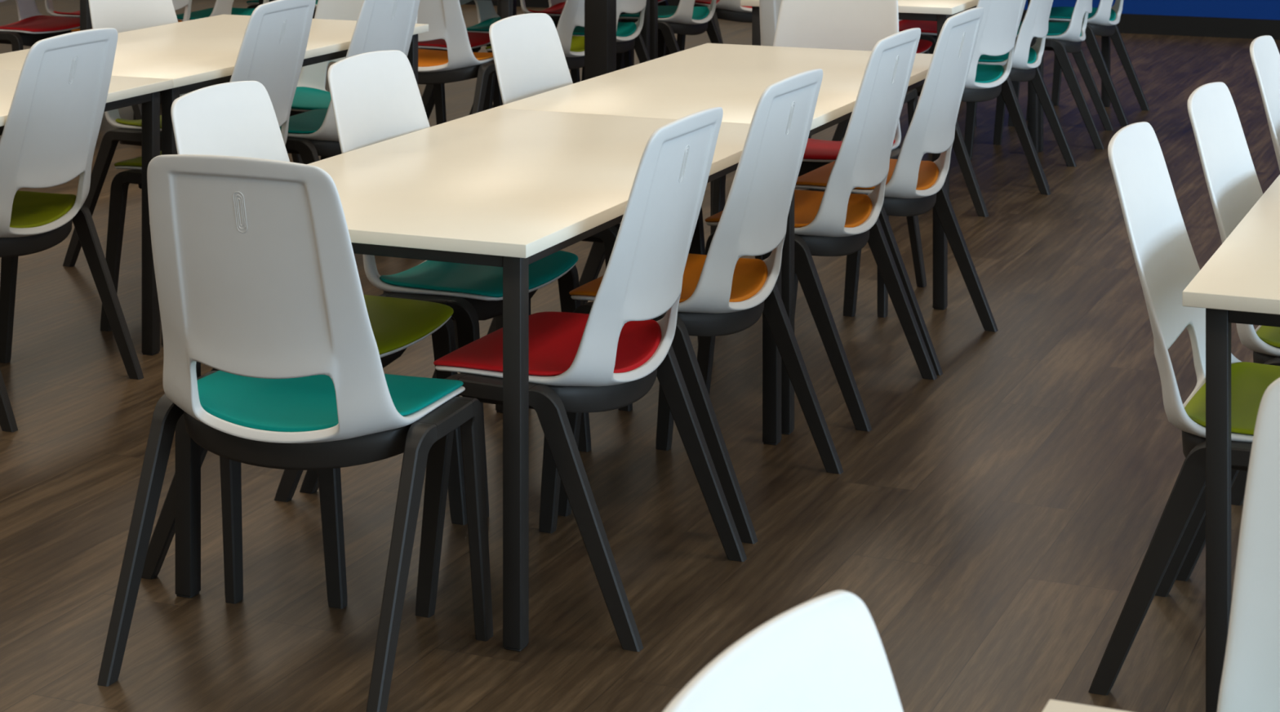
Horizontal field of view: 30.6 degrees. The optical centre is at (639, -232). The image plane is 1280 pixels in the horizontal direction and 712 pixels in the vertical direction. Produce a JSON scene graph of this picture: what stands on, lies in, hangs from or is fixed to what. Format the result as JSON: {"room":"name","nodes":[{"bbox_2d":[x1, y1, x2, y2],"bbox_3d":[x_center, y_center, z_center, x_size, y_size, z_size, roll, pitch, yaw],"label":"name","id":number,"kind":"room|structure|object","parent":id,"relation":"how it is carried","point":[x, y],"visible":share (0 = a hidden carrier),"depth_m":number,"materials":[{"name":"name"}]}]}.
{"room":"cafeteria","nodes":[
{"label":"cafeteria","id":0,"kind":"room"},
{"bbox_2d":[0,0,1279,711],"bbox_3d":[-0.603,1.634,6.289,21.600,0.100,16.860,0,0,23],"label":"floor","id":1,"kind":"structure","parent":0,"point":[995,521],"depth_m":4.99,"materials":[{"name":"brown wood"}]},
{"bbox_2d":[0,0,79,51],"bbox_3d":[-2.720,1.120,10.285,0.478,0.929,0.554,0,0,23],"label":"dining chair","id":2,"kind":"object","parent":1,"relation":"on","point":[32,27],"visible":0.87,"depth_m":10.21,"materials":[{"name":"white plastic"}]},
{"bbox_2d":[0,27,143,431],"bbox_3d":[-1.609,1.120,5.913,0.478,0.929,0.554,0,0,23],"label":"dining chair","id":3,"kind":"object","parent":1,"relation":"on","point":[49,137],"visible":1,"depth_m":5.87,"materials":[{"name":"white plastic"}]},
{"bbox_2d":[0,69,173,355],"bbox_3d":[-1.916,1.214,5.806,0.793,0.740,1.476,0,0,23],"label":"dining table","id":4,"kind":"object","parent":1,"relation":"on","point":[123,91],"visible":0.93,"depth_m":6.30,"materials":[{"name":"beige laminate"}]},
{"bbox_2d":[44,0,161,104],"bbox_3d":[-2.544,1.120,10.861,0.478,0.929,0.554,0,0,23],"label":"dining chair","id":5,"kind":"object","parent":1,"relation":"on","point":[48,3],"visible":0.16,"depth_m":10.67,"materials":[{"name":"white plastic"}]},
{"bbox_2d":[62,0,187,266],"bbox_3d":[-1.500,1.120,7.552,0.478,0.929,0.554,0,0,30],"label":"dining chair","id":6,"kind":"object","parent":1,"relation":"on","point":[122,15],"visible":0.23,"depth_m":7.47,"materials":[{"name":"white plastic"}]},
{"bbox_2d":[71,0,191,119],"bbox_3d":[-2.158,1.120,10.126,0.478,0.929,0.554,0,0,23],"label":"dining chair","id":7,"kind":"object","parent":1,"relation":"on","point":[178,4],"visible":0.19,"depth_m":10.10,"materials":[{"name":"white plastic"}]},
{"bbox_2d":[80,0,269,31],"bbox_3d":[-2.358,1.214,10.456,0.793,0.740,1.476,0,0,23],"label":"dining table","id":8,"kind":"object","parent":1,"relation":"on","point":[85,15],"visible":0.02,"depth_m":9.68,"materials":[{"name":"beige laminate"}]},
{"bbox_2d":[100,0,315,331],"bbox_3d":[-1.218,1.120,6.757,0.478,0.929,0.554,0,0,21],"label":"dining chair","id":9,"kind":"object","parent":1,"relation":"on","point":[272,52],"visible":0.43,"depth_m":6.62,"materials":[{"name":"white plastic"}]},
{"bbox_2d":[0,14,428,346],"bbox_3d":[-1.346,1.214,7.169,0.793,0.740,1.476,0,0,23],"label":"dining table","id":10,"kind":"object","parent":1,"relation":"on","point":[197,54],"visible":0.35,"depth_m":7.01,"materials":[{"name":"beige laminate"}]},
{"bbox_2d":[176,0,268,21],"bbox_3d":[-1.894,1.120,10.628,0.478,0.929,0.554,0,0,23],"label":"dining chair","id":11,"kind":"object","parent":1,"relation":"on","point":[221,6],"visible":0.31,"depth_m":10.52,"materials":[{"name":"white plastic"}]},
{"bbox_2d":[246,0,318,18],"bbox_3d":[-1.614,1.120,11.350,0.478,0.929,0.554,0,0,23],"label":"dining chair","id":12,"kind":"object","parent":1,"relation":"on","point":[255,3],"visible":0.12,"depth_m":11.20,"materials":[{"name":"white plastic"}]},
{"bbox_2d":[97,154,493,711],"bbox_3d":[-0.602,1.120,4.160,0.554,0.929,0.478,0,0,21],"label":"dining chair","id":13,"kind":"object","parent":1,"relation":"on","point":[258,282],"visible":1,"depth_m":4.02,"materials":[{"name":"white plastic"}]},
{"bbox_2d":[141,80,467,608],"bbox_3d":[-0.666,1.120,4.738,0.478,0.929,0.554,0,0,22],"label":"dining chair","id":14,"kind":"object","parent":1,"relation":"on","point":[233,118],"visible":0.46,"depth_m":4.78,"materials":[{"name":"white plastic"}]},
{"bbox_2d":[280,0,420,164],"bbox_3d":[-0.962,1.120,7.387,0.478,0.929,0.554,0,0,23],"label":"dining chair","id":15,"kind":"object","parent":1,"relation":"on","point":[380,24],"visible":0.41,"depth_m":7.22,"materials":[{"name":"white plastic"}]},
{"bbox_2d":[289,0,417,164],"bbox_3d":[-1.020,1.120,8.013,0.554,0.929,0.478,0,0,23],"label":"dining chair","id":16,"kind":"object","parent":1,"relation":"on","point":[310,94],"visible":0.22,"depth_m":8.18,"materials":[{"name":"white plastic"}]},
{"bbox_2d":[299,50,591,516],"bbox_3d":[-0.424,1.120,5.268,0.478,0.929,0.554,0,0,23],"label":"dining chair","id":17,"kind":"object","parent":1,"relation":"on","point":[375,96],"visible":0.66,"depth_m":5.26,"materials":[{"name":"white plastic"}]},
{"bbox_2d":[417,0,496,114],"bbox_3d":[-0.814,1.120,9.080,0.554,0.929,0.478,0,0,23],"label":"dining chair","id":18,"kind":"object","parent":1,"relation":"on","point":[445,20],"visible":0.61,"depth_m":8.90,"materials":[{"name":"white plastic"}]},
{"bbox_2d":[417,31,501,124],"bbox_3d":[-0.874,1.120,9.692,0.478,0.929,0.554,0,0,23],"label":"dining chair","id":19,"kind":"object","parent":1,"relation":"on","point":[477,40],"visible":0.24,"depth_m":9.61,"materials":[{"name":"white plastic"}]},
{"bbox_2d":[149,107,781,651],"bbox_3d":[-0.283,1.214,4.971,0.793,0.740,1.476,0,0,23],"label":"dining table","id":20,"kind":"object","parent":1,"relation":"on","point":[510,189],"visible":0.67,"depth_m":4.54,"materials":[{"name":"beige laminate"}]},
{"bbox_2d":[426,0,555,120],"bbox_3d":[-0.656,1.120,10.213,0.478,0.929,0.554,0,0,23],"label":"dining chair","id":21,"kind":"object","parent":1,"relation":"on","point":[487,15],"visible":0.23,"depth_m":10.39,"materials":[{"name":"white plastic"}]},
{"bbox_2d":[482,0,584,111],"bbox_3d":[-0.342,1.120,9.508,0.478,0.929,0.554,0,0,23],"label":"dining chair","id":22,"kind":"object","parent":1,"relation":"on","point":[572,15],"visible":0.27,"depth_m":9.33,"materials":[{"name":"white plastic"}]},
{"bbox_2d":[492,0,624,108],"bbox_3d":[-0.369,1.120,10.906,0.478,0.929,0.554,0,0,23],"label":"dining chair","id":23,"kind":"object","parent":1,"relation":"on","point":[556,7],"visible":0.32,"depth_m":10.72,"materials":[{"name":"white plastic"}]},
{"bbox_2d":[487,0,649,105],"bbox_3d":[-0.572,1.214,9.775,0.793,0.740,1.476,0,0,23],"label":"dining table","id":24,"kind":"object","parent":1,"relation":"on","point":[504,7],"visible":0.08,"depth_m":10.27,"materials":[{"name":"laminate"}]},
{"bbox_2d":[415,106,746,651],"bbox_3d":[-0.109,1.120,4.530,0.478,0.929,0.554,0,0,24],"label":"dining chair","id":25,"kind":"object","parent":1,"relation":"on","point":[609,357],"visible":0.94,"depth_m":4.37,"materials":[{"name":"white plastic"}]},
{"bbox_2d":[512,0,657,66],"bbox_3d":[-0.002,1.214,11.138,0.793,0.740,1.476,0,0,23],"label":"dining table","id":26,"kind":"object","parent":1,"relation":"on","point":[653,3],"visible":0.02,"depth_m":10.36,"materials":[{"name":"black metal"}]},
{"bbox_2d":[487,13,713,411],"bbox_3d":[-0.117,1.120,6.093,0.478,0.929,0.554,0,0,24],"label":"dining chair","id":27,"kind":"object","parent":1,"relation":"on","point":[530,60],"visible":0.3,"depth_m":6.20,"materials":[{"name":"white plastic"}]},
{"bbox_2d":[584,0,616,79],"bbox_3d":[-0.155,-0.216,9.136,0.150,3.600,0.140,0,0,23],"label":"support post","id":28,"kind":"object","parent":1,"relation":"on","point":[600,15],"visible":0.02,"depth_m":9.10,"materials":[{"name":"black metal"}]},
{"bbox_2d":[555,0,650,81],"bbox_3d":[-0.164,1.120,10.034,0.478,0.929,0.554,0,0,23],"label":"dining chair","id":29,"kind":"object","parent":1,"relation":"on","point":[628,37],"visible":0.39,"depth_m":10.04,"materials":[{"name":"white plastic"}]},
{"bbox_2d":[620,0,670,68],"bbox_3d":[-0.137,1.120,11.459,0.478,0.929,0.554,0,0,23],"label":"dining chair","id":30,"kind":"object","parent":1,"relation":"on","point":[627,57],"visible":0.07,"depth_m":11.14,"materials":[{"name":"white plastic"}]},
{"bbox_2d":[616,0,722,71],"bbox_3d":[0.172,1.120,10.705,0.478,0.929,0.554,0,0,23],"label":"dining chair","id":31,"kind":"object","parent":1,"relation":"on","point":[686,19],"visible":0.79,"depth_m":10.54,"materials":[{"name":"white plastic"}]},
{"bbox_2d":[557,68,843,543],"bbox_3d":[0.132,1.120,5.114,0.478,0.929,0.554,0,0,25],"label":"dining chair","id":32,"kind":"object","parent":1,"relation":"on","point":[723,293],"visible":0.8,"depth_m":4.97,"materials":[{"name":"white plastic"}]},
{"bbox_2d":[676,0,751,51],"bbox_3d":[0.511,1.120,11.245,0.554,0.929,0.478,0,0,-37],"label":"dining chair","id":33,"kind":"object","parent":1,"relation":"on","point":[726,10],"visible":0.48,"depth_m":11.08,"materials":[{"name":"white plastic"}]},
{"bbox_2d":[495,43,947,434],"bbox_3d":[0.287,1.214,6.334,0.793,0.740,1.476,0,0,23],"label":"dining table","id":34,"kind":"object","parent":1,"relation":"on","point":[734,78],"visible":0.38,"depth_m":6.22,"materials":[{"name":"beige laminate"}]},
{"bbox_2d":[662,590,903,711],"bbox_3d":[0.282,1.120,1.646,0.478,0.929,0.554,0,0,30],"label":"dining chair","id":35,"kind":"object","parent":1,"relation":"on","point":[825,652],"visible":1,"depth_m":1.82,"materials":[{"name":"white plastic"}]},
{"bbox_2d":[697,27,937,431],"bbox_3d":[0.446,1.120,5.922,0.478,0.929,0.554,0,0,25],"label":"dining chair","id":36,"kind":"object","parent":1,"relation":"on","point":[835,221],"visible":0.77,"depth_m":5.76,"materials":[{"name":"white plastic"}]},
{"bbox_2d":[711,0,926,317],"bbox_3d":[0.539,1.120,7.044,0.554,0.929,0.478,0,0,23],"label":"dining chair","id":37,"kind":"object","parent":1,"relation":"on","point":[836,24],"visible":0.18,"depth_m":7.19,"materials":[{"name":"white plastic"}]},
{"bbox_2d":[759,0,917,127],"bbox_3d":[0.667,1.120,8.224,0.554,0.929,0.478,0,0,23],"label":"dining chair","id":38,"kind":"object","parent":1,"relation":"on","point":[769,10],"visible":0.02,"depth_m":8.14,"materials":[{"name":"white plastic"}]},
{"bbox_2d":[808,39,932,148],"bbox_3d":[0.916,1.120,9.469,0.478,0.929,0.554,0,0,23],"label":"dining chair","id":39,"kind":"object","parent":1,"relation":"on","point":[923,46],"visible":0.12,"depth_m":9.76,"materials":[{"name":"white plastic"}]},
{"bbox_2d":[740,0,1038,197],"bbox_3d":[1.016,1.214,9.051,0.793,0.740,1.476,0,0,23],"label":"dining table","id":40,"kind":"object","parent":1,"relation":"on","point":[939,11],"visible":0.29,"depth_m":8.43,"materials":[{"name":"beige laminate"}]},
{"bbox_2d":[794,7,998,375],"bbox_3d":[0.683,1.120,6.436,0.478,0.929,0.554,0,0,25],"label":"dining chair","id":41,"kind":"object","parent":1,"relation":"on","point":[913,186],"visible":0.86,"depth_m":6.31,"materials":[{"name":"white plastic"}]},
{"bbox_2d":[842,19,976,137],"bbox_3d":[1.182,1.120,10.181,0.478,0.929,0.554,0,0,23],"label":"dining chair","id":42,"kind":"object","parent":1,"relation":"on","point":[928,28],"visible":0.16,"depth_m":10.13,"materials":[{"name":"red fabric"}]},
{"bbox_2d":[914,0,1050,217],"bbox_3d":[1.181,1.120,8.595,0.478,0.929,0.554,0,0,35],"label":"dining chair","id":43,"kind":"object","parent":1,"relation":"on","point":[1001,20],"visible":0.49,"depth_m":8.49,"materials":[{"name":"white plastic"}]},
{"bbox_2d":[931,0,1076,188],"bbox_3d":[1.419,1.120,9.134,0.478,0.929,0.554,0,0,22],"label":"dining chair","id":44,"kind":"object","parent":1,"relation":"on","point":[1027,60],"visible":0.62,"depth_m":9.11,"materials":[{"name":"white plastic"}]},
{"bbox_2d":[993,0,1113,149],"bbox_3d":[1.772,1.120,10.027,0.478,0.929,0.554,0,0,16],"label":"dining chair","id":45,"kind":"object","parent":1,"relation":"on","point":[1061,37],"visible":0.62,"depth_m":9.82,"materials":[{"name":"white plastic"}]},
{"bbox_2d":[1038,35,1110,151],"bbox_3d":[1.586,1.214,10.414,0.793,0.740,1.476,0,0,23],"label":"dining table","id":46,"kind":"object","parent":1,"relation":"on","point":[1105,41],"visible":0.29,"depth_m":10.91,"materials":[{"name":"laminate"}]},
{"bbox_2d":[1042,698,1130,711],"bbox_3d":[0.453,1.214,1.287,0.793,0.740,1.476,0,0,23],"label":"dining table","id":47,"kind":"object","parent":1,"relation":"on","point":[1052,705],"visible":1,"depth_m":2.10,"materials":[{"name":"beige laminate"}]},
{"bbox_2d":[1026,0,1149,126],"bbox_3d":[2.041,1.120,10.657,0.478,0.929,0.554,0,0,22],"label":"dining chair","id":48,"kind":"object","parent":1,"relation":"on","point":[1103,20],"visible":0.62,"depth_m":10.52,"materials":[{"name":"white plastic"}]},
{"bbox_2d":[1088,121,1279,695],"bbox_3d":[1.092,1.120,4.157,0.478,0.929,0.554,0,0,24],"label":"dining chair","id":49,"kind":"object","parent":1,"relation":"on","point":[1166,261],"visible":0.83,"depth_m":4.17,"materials":[{"name":"white plastic"}]},
{"bbox_2d":[1175,81,1279,581],"bbox_3d":[1.365,1.120,4.707,0.478,0.929,0.554,0,0,26],"label":"dining chair","id":50,"kind":"object","parent":1,"relation":"on","point":[1233,186],"visible":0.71,"depth_m":4.78,"materials":[{"name":"white plastic"}]},
{"bbox_2d":[1182,174,1279,711],"bbox_3d":[1.525,1.214,4.297,0.793,0.740,1.476,0,0,23],"label":"dining table","id":51,"kind":"object","parent":1,"relation":"on","point":[1240,282],"visible":1,"depth_m":3.79,"materials":[{"name":"beige laminate"}]},
{"bbox_2d":[1217,377,1279,711],"bbox_3d":[0.769,1.120,2.299,0.554,0.929,0.478,0,0,23],"label":"dining chair","id":52,"kind":"object","parent":1,"relation":"on","point":[1250,682],"visible":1,"depth_m":2.51,"materials":[{"name":"white plastic"}]},
{"bbox_2d":[1249,35,1279,170],"bbox_3d":[1.708,1.120,5.572,0.478,0.929,0.554,0,0,23],"label":"dining chair","id":53,"kind":"object","parent":1,"relation":"on","point":[1264,54],"visible":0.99,"depth_m":5.63,"materials":[{"name":"white plastic"}]},
{"bbox_2d":[1023,0,1279,20],"bbox_3d":[7.012,-0.216,12.318,12.200,3.600,0.140,0,0,23],"label":"wall","id":54,"kind":"structure","parent":0,"point":[1237,9],"depth_m":13.79,"materials":[{"name":"blue paint"}]},
{"bbox_2d":[462,0,1279,39],"bbox_3d":[2.646,1.526,14.059,21.600,0.115,0.017,0,0,23],"label":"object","id":55,"kind":"structure","parent":54,"relation":"attached to","point":[1193,26],"depth_m":13.80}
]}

